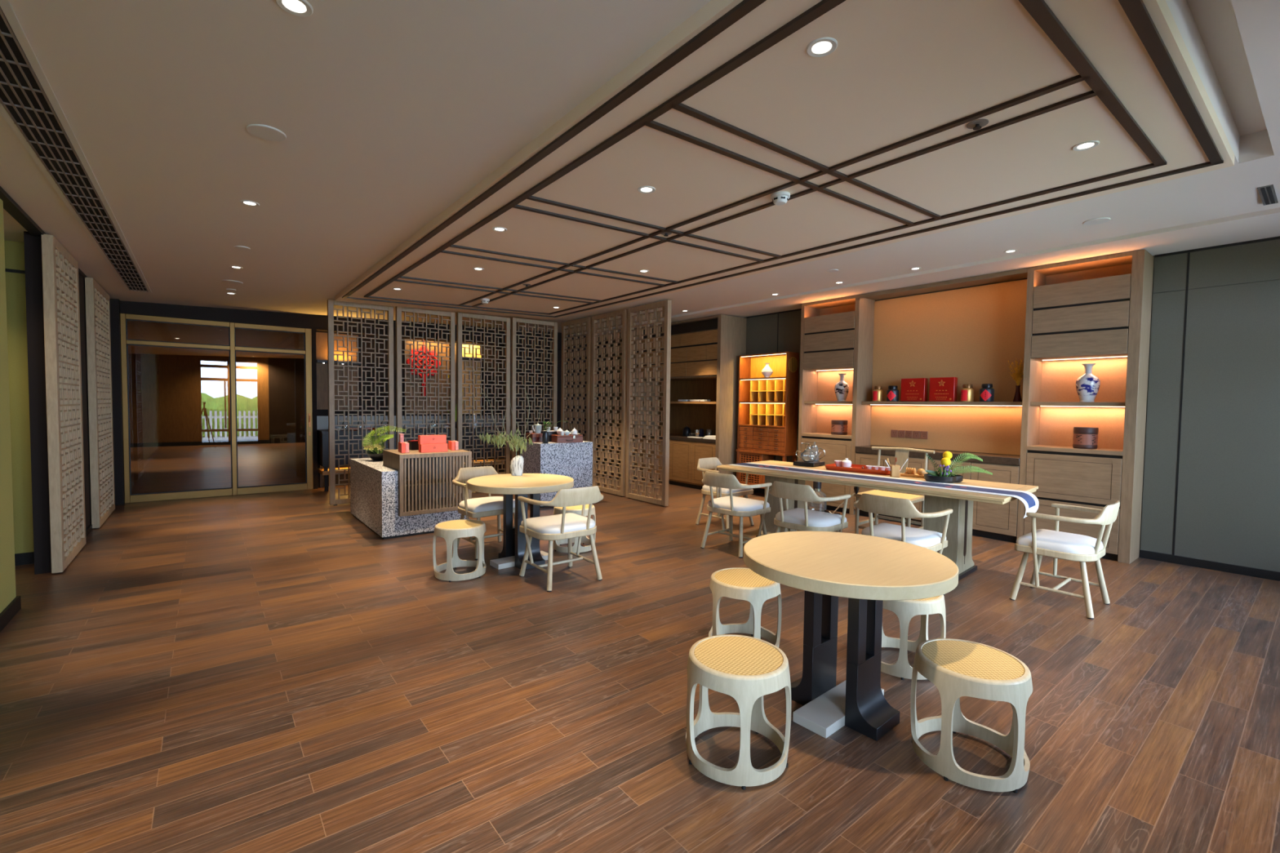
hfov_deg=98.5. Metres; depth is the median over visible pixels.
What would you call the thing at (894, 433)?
socket plate
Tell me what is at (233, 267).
recessed light
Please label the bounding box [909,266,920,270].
recessed light
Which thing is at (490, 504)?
cushion
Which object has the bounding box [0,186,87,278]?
trim
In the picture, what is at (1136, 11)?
trim
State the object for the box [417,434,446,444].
package
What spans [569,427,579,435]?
teapot
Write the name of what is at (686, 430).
kettle
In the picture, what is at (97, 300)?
lattice screen
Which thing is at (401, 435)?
package
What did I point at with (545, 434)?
vase
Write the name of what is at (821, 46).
ceiling light
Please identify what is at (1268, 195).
air slot
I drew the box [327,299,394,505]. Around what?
lattice screen
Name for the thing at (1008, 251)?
recessed light
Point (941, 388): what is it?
gift box
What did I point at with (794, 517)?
cushion
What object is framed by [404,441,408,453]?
package
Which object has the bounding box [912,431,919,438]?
socket plate
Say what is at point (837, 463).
cup
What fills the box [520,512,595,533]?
cushion
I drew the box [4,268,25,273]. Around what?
trim
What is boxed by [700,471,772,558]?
armchair
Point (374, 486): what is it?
counter
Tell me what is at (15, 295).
wall
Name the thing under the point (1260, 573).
baseboard
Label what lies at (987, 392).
tea canister
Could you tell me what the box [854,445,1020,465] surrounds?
countertop
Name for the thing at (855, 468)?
tray
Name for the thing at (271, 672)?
floor
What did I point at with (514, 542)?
round table
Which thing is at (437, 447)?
package
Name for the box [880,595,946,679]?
stool
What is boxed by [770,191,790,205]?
smoke detector
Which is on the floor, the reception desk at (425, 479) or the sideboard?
the sideboard
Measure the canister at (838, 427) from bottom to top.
0.205 m
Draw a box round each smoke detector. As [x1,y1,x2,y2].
[480,297,489,303]
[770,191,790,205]
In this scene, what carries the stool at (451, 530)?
on the floor
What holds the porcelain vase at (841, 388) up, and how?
on the tall cabinet at (837, 334)
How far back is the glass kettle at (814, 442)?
6.33 m
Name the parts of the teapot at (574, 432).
dome lid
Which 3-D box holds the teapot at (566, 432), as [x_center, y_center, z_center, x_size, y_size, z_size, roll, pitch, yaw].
[-1.053,0.085,7.927,0.117,0.080,0.088,2,3,33]
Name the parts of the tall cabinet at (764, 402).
drawer, drawer, drawer, drawer, drawer, slatted door, drawer, drawer, drawer, drawer, drawer, panel, panel, drawer, drawer, drawer, drawer, drawer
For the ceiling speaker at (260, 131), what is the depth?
2.78 m
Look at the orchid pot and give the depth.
10.22 m
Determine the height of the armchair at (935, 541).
0.797 m
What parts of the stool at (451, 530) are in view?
cane seat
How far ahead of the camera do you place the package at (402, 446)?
5.99 m
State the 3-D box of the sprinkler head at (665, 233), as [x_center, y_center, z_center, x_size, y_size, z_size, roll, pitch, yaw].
[0.207,-1.528,4.379,0.092,0.023,0.092,-1,3,-38]
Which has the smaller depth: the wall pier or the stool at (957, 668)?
the stool at (957, 668)
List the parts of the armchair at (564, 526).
leg, arm post, leg, seat frame, arm and rail, leg, arm post, leg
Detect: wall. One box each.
[0,198,16,613]
[4,240,33,553]
[120,300,608,488]
[603,239,1279,572]
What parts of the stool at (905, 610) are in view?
cane seat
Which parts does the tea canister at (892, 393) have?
lid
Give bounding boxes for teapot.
[532,423,542,433]
[564,429,571,435]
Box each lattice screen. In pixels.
[40,233,85,573]
[84,276,115,528]
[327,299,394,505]
[395,306,455,493]
[456,311,510,493]
[510,317,557,473]
[560,316,591,441]
[591,309,627,497]
[625,299,671,506]
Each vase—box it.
[476,388,540,475]
[542,420,559,443]
[761,363,773,377]
[834,373,848,401]
[1008,359,1023,401]
[1075,363,1100,402]
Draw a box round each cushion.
[458,496,515,512]
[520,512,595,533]
[702,483,752,493]
[707,495,769,511]
[775,507,846,527]
[861,523,946,546]
[1016,528,1103,554]
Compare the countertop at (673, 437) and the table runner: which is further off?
the countertop at (673, 437)
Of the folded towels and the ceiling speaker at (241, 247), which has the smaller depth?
the ceiling speaker at (241, 247)
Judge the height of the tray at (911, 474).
0.026 m
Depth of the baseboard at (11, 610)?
3.57 m
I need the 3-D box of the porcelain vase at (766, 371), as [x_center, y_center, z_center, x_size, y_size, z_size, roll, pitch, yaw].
[2.030,-0.893,8.801,0.184,0.232,0.184,-1,3,-38]
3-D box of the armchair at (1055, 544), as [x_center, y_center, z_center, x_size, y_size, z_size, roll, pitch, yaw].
[3.188,0.931,4.127,0.659,0.797,0.565,-1,3,-39]
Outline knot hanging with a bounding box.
[406,346,440,395]
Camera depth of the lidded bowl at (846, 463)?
5.88 m
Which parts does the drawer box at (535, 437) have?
drawer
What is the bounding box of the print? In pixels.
[759,465,963,487]
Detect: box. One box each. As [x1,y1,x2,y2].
[408,440,418,449]
[525,432,542,442]
[900,377,927,401]
[928,377,957,401]
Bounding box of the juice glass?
[694,430,699,436]
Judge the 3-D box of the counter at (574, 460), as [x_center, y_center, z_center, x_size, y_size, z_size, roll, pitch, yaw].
[-1.228,0.666,8.111,0.855,0.890,0.615,-1,3,-38]
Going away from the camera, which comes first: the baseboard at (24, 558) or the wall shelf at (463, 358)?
the baseboard at (24, 558)
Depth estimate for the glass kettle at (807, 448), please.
6.24 m
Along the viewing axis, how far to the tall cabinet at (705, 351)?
9.57 m
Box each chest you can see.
[541,430,557,441]
[551,434,582,443]
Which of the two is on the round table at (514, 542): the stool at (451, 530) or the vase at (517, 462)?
the vase at (517, 462)
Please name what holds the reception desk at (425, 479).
on the counter at (374, 486)
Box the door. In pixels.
[120,313,313,503]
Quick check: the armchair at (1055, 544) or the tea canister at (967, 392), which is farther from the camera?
the tea canister at (967, 392)
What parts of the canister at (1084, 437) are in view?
lid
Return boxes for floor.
[0,442,1279,852]
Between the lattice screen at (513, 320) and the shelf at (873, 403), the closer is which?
the shelf at (873, 403)
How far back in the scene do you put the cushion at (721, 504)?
5.44 m
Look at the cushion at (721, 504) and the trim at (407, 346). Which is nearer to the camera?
the cushion at (721, 504)
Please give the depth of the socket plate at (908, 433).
7.19 m
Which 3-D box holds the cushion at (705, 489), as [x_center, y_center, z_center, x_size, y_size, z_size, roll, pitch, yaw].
[1.035,0.727,6.671,0.525,0.072,0.451,-1,3,-43]
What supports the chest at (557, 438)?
on the counter at (574, 460)
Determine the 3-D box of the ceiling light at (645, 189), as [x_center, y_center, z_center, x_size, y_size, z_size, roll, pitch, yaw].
[0.041,-1.482,3.449,0.112,0.006,0.112,-1,3,-38]
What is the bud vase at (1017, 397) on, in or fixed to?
on the display cabinet at (971, 335)
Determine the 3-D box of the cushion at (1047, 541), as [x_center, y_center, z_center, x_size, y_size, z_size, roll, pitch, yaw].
[3.172,0.855,4.146,0.525,0.072,0.451,-1,3,-39]
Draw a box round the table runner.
[728,462,1039,518]
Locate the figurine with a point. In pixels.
(474, 424)
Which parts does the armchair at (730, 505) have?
leg, arm post, leg, arm and rail, seat frame, leg, arm post, leg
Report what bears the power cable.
hanging from the table at (959, 530)
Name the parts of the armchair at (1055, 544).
leg, arm post, leg, arm post, seat frame, arm and rail, leg, leg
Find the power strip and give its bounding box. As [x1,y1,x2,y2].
[824,509,839,515]
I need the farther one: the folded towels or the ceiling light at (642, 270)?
the folded towels
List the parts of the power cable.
cord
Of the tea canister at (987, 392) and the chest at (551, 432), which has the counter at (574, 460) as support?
the chest at (551, 432)
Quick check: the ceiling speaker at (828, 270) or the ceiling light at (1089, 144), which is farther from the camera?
the ceiling speaker at (828, 270)
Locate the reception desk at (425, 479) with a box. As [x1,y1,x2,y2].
[382,447,471,516]
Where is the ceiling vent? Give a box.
[0,0,151,292]
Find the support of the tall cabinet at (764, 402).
on the floor
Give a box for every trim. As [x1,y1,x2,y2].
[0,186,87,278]
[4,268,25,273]
[268,357,305,443]
[315,332,359,409]
[316,415,511,429]
[342,0,1223,317]
[404,338,456,413]
[462,344,480,413]
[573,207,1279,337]
[746,235,1279,555]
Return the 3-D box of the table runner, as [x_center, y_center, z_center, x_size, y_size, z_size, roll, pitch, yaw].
[2.096,0.558,5.320,0.400,0.162,2.820,-1,3,-43]
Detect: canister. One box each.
[698,428,703,436]
[872,386,883,401]
[886,385,898,401]
[960,384,973,401]
[978,383,994,401]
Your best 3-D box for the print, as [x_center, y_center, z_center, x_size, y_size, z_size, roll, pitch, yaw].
[2.031,0.474,5.379,0.186,0.001,2.070,-1,3,-43]
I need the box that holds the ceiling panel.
[334,0,1235,319]
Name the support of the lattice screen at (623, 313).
on the floor
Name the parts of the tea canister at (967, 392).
lid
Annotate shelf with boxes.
[316,360,360,364]
[462,357,483,360]
[637,401,716,404]
[804,400,852,404]
[861,401,1022,405]
[1030,401,1124,406]
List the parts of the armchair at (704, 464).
leg, arm and rail, arm post, seat frame, leg, arm post, leg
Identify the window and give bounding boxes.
[128,353,269,443]
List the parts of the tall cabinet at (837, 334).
drawer, drawer, flap door, flap door, flap door, panel, panel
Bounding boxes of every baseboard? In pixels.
[0,595,21,631]
[14,551,34,565]
[85,524,92,537]
[130,440,269,447]
[752,488,1279,581]
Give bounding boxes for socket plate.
[891,429,897,437]
[897,430,905,437]
[905,430,912,438]
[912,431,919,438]
[920,431,928,439]
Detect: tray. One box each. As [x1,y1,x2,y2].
[687,436,704,438]
[825,463,901,475]
[900,467,926,478]
[900,471,926,478]
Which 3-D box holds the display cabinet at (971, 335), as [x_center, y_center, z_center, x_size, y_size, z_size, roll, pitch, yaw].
[3.641,-0.246,6.746,0.408,2.944,1.898,-1,3,-38]
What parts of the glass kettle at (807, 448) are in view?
glass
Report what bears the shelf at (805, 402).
attached to the tall cabinet at (837, 334)
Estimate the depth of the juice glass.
9.67 m
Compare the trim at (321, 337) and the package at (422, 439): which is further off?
the trim at (321, 337)
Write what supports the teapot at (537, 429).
on the drawer box at (535, 437)
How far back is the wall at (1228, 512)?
5.06 m
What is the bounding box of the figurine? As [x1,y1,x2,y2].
[471,413,477,428]
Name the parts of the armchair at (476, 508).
leg, arm post, arm and rail, leg, seat frame, leg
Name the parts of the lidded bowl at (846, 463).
lid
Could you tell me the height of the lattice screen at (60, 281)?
2.750 m
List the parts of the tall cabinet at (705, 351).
cupboard door, drawer, drawer, cupboard door, drawer, drawer, cupboard door, panel, drawer, drawer, drawer, cupboard door, drawer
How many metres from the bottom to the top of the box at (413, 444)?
0.107 m
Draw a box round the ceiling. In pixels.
[0,0,1279,358]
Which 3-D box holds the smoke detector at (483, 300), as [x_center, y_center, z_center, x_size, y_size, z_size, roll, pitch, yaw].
[-2.052,-1.657,7.293,0.124,0.057,0.124,-1,3,-38]
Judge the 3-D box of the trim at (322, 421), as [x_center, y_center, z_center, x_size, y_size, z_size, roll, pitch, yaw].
[-4.021,-0.088,10.254,3.500,0.225,0.030,-1,3,-38]
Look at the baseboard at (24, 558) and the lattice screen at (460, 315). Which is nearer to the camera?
the baseboard at (24, 558)
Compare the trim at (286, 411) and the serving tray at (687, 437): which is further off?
the trim at (286, 411)
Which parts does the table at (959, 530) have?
trestle leg, trestle leg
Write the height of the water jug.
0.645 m
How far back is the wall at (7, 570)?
3.60 m
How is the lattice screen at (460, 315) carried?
on the floor
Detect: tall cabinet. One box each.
[632,314,746,489]
[736,351,799,488]
[797,294,875,515]
[1017,248,1153,564]
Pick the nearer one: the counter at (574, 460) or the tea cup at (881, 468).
the tea cup at (881, 468)
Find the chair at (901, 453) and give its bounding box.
[854,446,934,533]
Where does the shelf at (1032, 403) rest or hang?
attached to the tall cabinet at (1097, 309)
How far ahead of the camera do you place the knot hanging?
10.15 m
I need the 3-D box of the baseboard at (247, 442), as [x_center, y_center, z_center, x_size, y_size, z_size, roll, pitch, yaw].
[-14.165,0.538,16.885,4.680,0.120,0.015,-1,3,-38]
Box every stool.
[432,519,486,582]
[552,504,595,552]
[685,634,791,790]
[708,567,781,648]
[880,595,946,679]
[910,638,1032,793]
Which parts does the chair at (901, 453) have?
leg, post, seat frame, seat panel, rail, leg, post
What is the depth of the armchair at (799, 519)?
4.74 m
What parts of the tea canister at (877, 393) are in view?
lid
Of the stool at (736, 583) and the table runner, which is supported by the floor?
the stool at (736, 583)
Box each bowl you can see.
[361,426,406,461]
[366,452,382,461]
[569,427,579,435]
[841,457,852,467]
[924,451,992,483]
[924,473,963,483]
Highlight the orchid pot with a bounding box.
[444,374,465,428]
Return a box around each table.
[466,473,573,569]
[716,460,1038,581]
[743,531,958,741]
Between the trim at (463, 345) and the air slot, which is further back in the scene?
the trim at (463, 345)
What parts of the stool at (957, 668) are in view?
cane seat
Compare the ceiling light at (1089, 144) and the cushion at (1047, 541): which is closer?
the ceiling light at (1089, 144)
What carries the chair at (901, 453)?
on the floor
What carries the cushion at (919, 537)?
on the armchair at (935, 541)
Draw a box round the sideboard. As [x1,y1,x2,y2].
[316,426,524,491]
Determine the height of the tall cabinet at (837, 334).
2.944 m
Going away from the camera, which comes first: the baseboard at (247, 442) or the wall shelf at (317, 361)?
the wall shelf at (317, 361)
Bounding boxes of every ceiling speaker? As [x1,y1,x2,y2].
[222,280,243,284]
[234,245,250,250]
[245,124,286,141]
[826,269,838,272]
[1082,217,1111,225]
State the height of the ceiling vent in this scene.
0.016 m
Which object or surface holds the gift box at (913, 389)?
on the display cabinet at (971, 335)
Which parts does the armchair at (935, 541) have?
arm and rail, seat frame, arm post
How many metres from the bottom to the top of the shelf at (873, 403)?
0.038 m
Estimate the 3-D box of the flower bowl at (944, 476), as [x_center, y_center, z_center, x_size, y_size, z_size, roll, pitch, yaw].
[2.885,0.362,5.045,0.587,0.274,0.248,0,2,-11]
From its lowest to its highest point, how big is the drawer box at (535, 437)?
0.125 m
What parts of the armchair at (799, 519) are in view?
leg, arm post, arm and rail, seat frame, arm post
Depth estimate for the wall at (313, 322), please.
9.71 m
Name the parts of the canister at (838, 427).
lid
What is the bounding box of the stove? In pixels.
[793,460,824,466]
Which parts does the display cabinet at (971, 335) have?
cupboard door, cupboard door, rail, panel, cupboard door, cupboard door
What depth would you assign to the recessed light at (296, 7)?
1.90 m
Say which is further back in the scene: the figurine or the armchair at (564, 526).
the figurine
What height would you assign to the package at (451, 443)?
0.100 m
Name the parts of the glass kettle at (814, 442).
glass, handle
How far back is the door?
8.26 m
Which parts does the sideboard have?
leg, leg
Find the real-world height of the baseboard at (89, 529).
0.060 m
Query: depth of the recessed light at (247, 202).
3.79 m
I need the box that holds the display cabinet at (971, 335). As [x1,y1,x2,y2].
[853,267,1027,542]
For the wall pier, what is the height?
2.800 m
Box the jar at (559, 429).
[556,427,563,435]
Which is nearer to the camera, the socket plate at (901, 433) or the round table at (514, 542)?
the round table at (514, 542)
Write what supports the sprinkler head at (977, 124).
attached to the ceiling panel
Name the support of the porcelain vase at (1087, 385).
on the tall cabinet at (1097, 309)
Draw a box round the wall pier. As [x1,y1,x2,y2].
[23,231,124,574]
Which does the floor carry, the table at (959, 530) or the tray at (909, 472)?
the table at (959, 530)
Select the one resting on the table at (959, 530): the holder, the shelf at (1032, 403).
the holder
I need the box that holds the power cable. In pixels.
[829,486,859,513]
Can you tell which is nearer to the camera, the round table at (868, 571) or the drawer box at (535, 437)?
the round table at (868, 571)
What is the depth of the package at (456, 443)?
6.44 m
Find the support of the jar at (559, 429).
on the chest at (557, 438)
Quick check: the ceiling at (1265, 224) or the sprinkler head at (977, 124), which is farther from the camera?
the ceiling at (1265, 224)
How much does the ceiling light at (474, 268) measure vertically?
0.006 m
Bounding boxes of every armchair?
[452,466,515,559]
[517,485,603,591]
[695,457,754,531]
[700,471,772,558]
[768,480,850,533]
[853,493,952,595]
[1009,500,1119,619]
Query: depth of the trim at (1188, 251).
5.20 m
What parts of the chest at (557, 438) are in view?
lid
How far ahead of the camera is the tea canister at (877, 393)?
7.28 m
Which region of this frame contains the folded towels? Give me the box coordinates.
[703,435,715,439]
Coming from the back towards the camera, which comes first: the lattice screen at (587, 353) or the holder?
the lattice screen at (587, 353)
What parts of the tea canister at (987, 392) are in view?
lid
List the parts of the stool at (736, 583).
cane seat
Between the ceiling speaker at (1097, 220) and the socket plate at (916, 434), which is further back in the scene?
the socket plate at (916, 434)
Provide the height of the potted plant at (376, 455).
0.437 m
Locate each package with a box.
[398,442,405,453]
[399,433,404,442]
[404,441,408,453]
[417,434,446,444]
[418,443,447,453]
[448,440,454,450]
[453,440,458,449]
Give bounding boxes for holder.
[889,464,899,477]
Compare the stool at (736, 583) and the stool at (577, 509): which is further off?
the stool at (577, 509)
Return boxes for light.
[229,266,243,268]
[240,200,259,206]
[275,0,313,16]
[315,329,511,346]
[472,267,484,270]
[492,226,506,231]
[637,186,655,193]
[638,269,648,272]
[805,36,837,57]
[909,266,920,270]
[1003,249,1017,253]
[1071,140,1099,151]
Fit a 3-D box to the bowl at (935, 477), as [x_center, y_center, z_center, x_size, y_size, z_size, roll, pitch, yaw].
[2.764,0.471,5.024,0.305,0.055,0.281,-1,3,-38]
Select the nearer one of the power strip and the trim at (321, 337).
the power strip
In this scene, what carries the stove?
on the table at (959, 530)
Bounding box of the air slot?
[1257,184,1278,205]
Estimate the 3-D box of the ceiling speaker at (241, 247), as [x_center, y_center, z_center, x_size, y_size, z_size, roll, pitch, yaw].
[-3.549,-1.593,4.917,0.120,0.008,0.120,-1,3,-38]
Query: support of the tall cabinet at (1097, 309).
on the floor
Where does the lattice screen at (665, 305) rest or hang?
on the floor
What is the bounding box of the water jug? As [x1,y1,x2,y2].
[807,481,826,511]
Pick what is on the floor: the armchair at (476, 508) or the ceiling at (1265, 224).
the armchair at (476, 508)
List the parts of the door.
handle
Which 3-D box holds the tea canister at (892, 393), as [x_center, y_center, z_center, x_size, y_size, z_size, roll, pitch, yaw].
[3.287,-0.428,7.170,0.146,0.203,0.144,-1,3,-38]
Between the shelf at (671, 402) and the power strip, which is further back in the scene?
the shelf at (671, 402)
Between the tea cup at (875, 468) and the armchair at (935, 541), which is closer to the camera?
the armchair at (935, 541)
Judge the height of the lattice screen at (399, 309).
2.837 m
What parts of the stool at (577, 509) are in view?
cane seat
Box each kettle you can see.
[682,426,691,435]
[795,442,821,462]
[809,441,825,461]
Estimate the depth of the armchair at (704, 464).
6.62 m
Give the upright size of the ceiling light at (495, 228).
0.006 m
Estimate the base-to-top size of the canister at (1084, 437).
0.215 m
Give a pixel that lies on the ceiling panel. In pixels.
(897, 70)
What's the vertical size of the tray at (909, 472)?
0.079 m
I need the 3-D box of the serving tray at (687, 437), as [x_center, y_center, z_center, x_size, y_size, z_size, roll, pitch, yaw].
[1.016,0.189,9.692,0.200,0.012,0.320,-1,3,-38]
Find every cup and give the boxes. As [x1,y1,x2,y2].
[834,460,842,466]
[865,465,872,469]
[871,466,879,470]
[878,466,885,471]
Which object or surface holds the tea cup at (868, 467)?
on the tray at (855, 468)
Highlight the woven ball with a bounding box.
[916,468,924,475]
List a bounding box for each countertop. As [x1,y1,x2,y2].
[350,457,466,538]
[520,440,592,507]
[635,432,715,443]
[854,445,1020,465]
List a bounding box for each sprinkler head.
[660,231,671,236]
[966,118,988,129]
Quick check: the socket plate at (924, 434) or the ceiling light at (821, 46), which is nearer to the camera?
the ceiling light at (821, 46)
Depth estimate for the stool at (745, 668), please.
2.19 m
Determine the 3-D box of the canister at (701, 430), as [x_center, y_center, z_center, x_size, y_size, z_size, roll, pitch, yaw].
[1.112,0.113,10.020,0.088,0.140,0.088,-1,3,-38]
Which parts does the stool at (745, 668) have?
cane seat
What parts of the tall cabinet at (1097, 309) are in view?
drawer, drawer, flap door, flap door, flap door, panel, panel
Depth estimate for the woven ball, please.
5.32 m

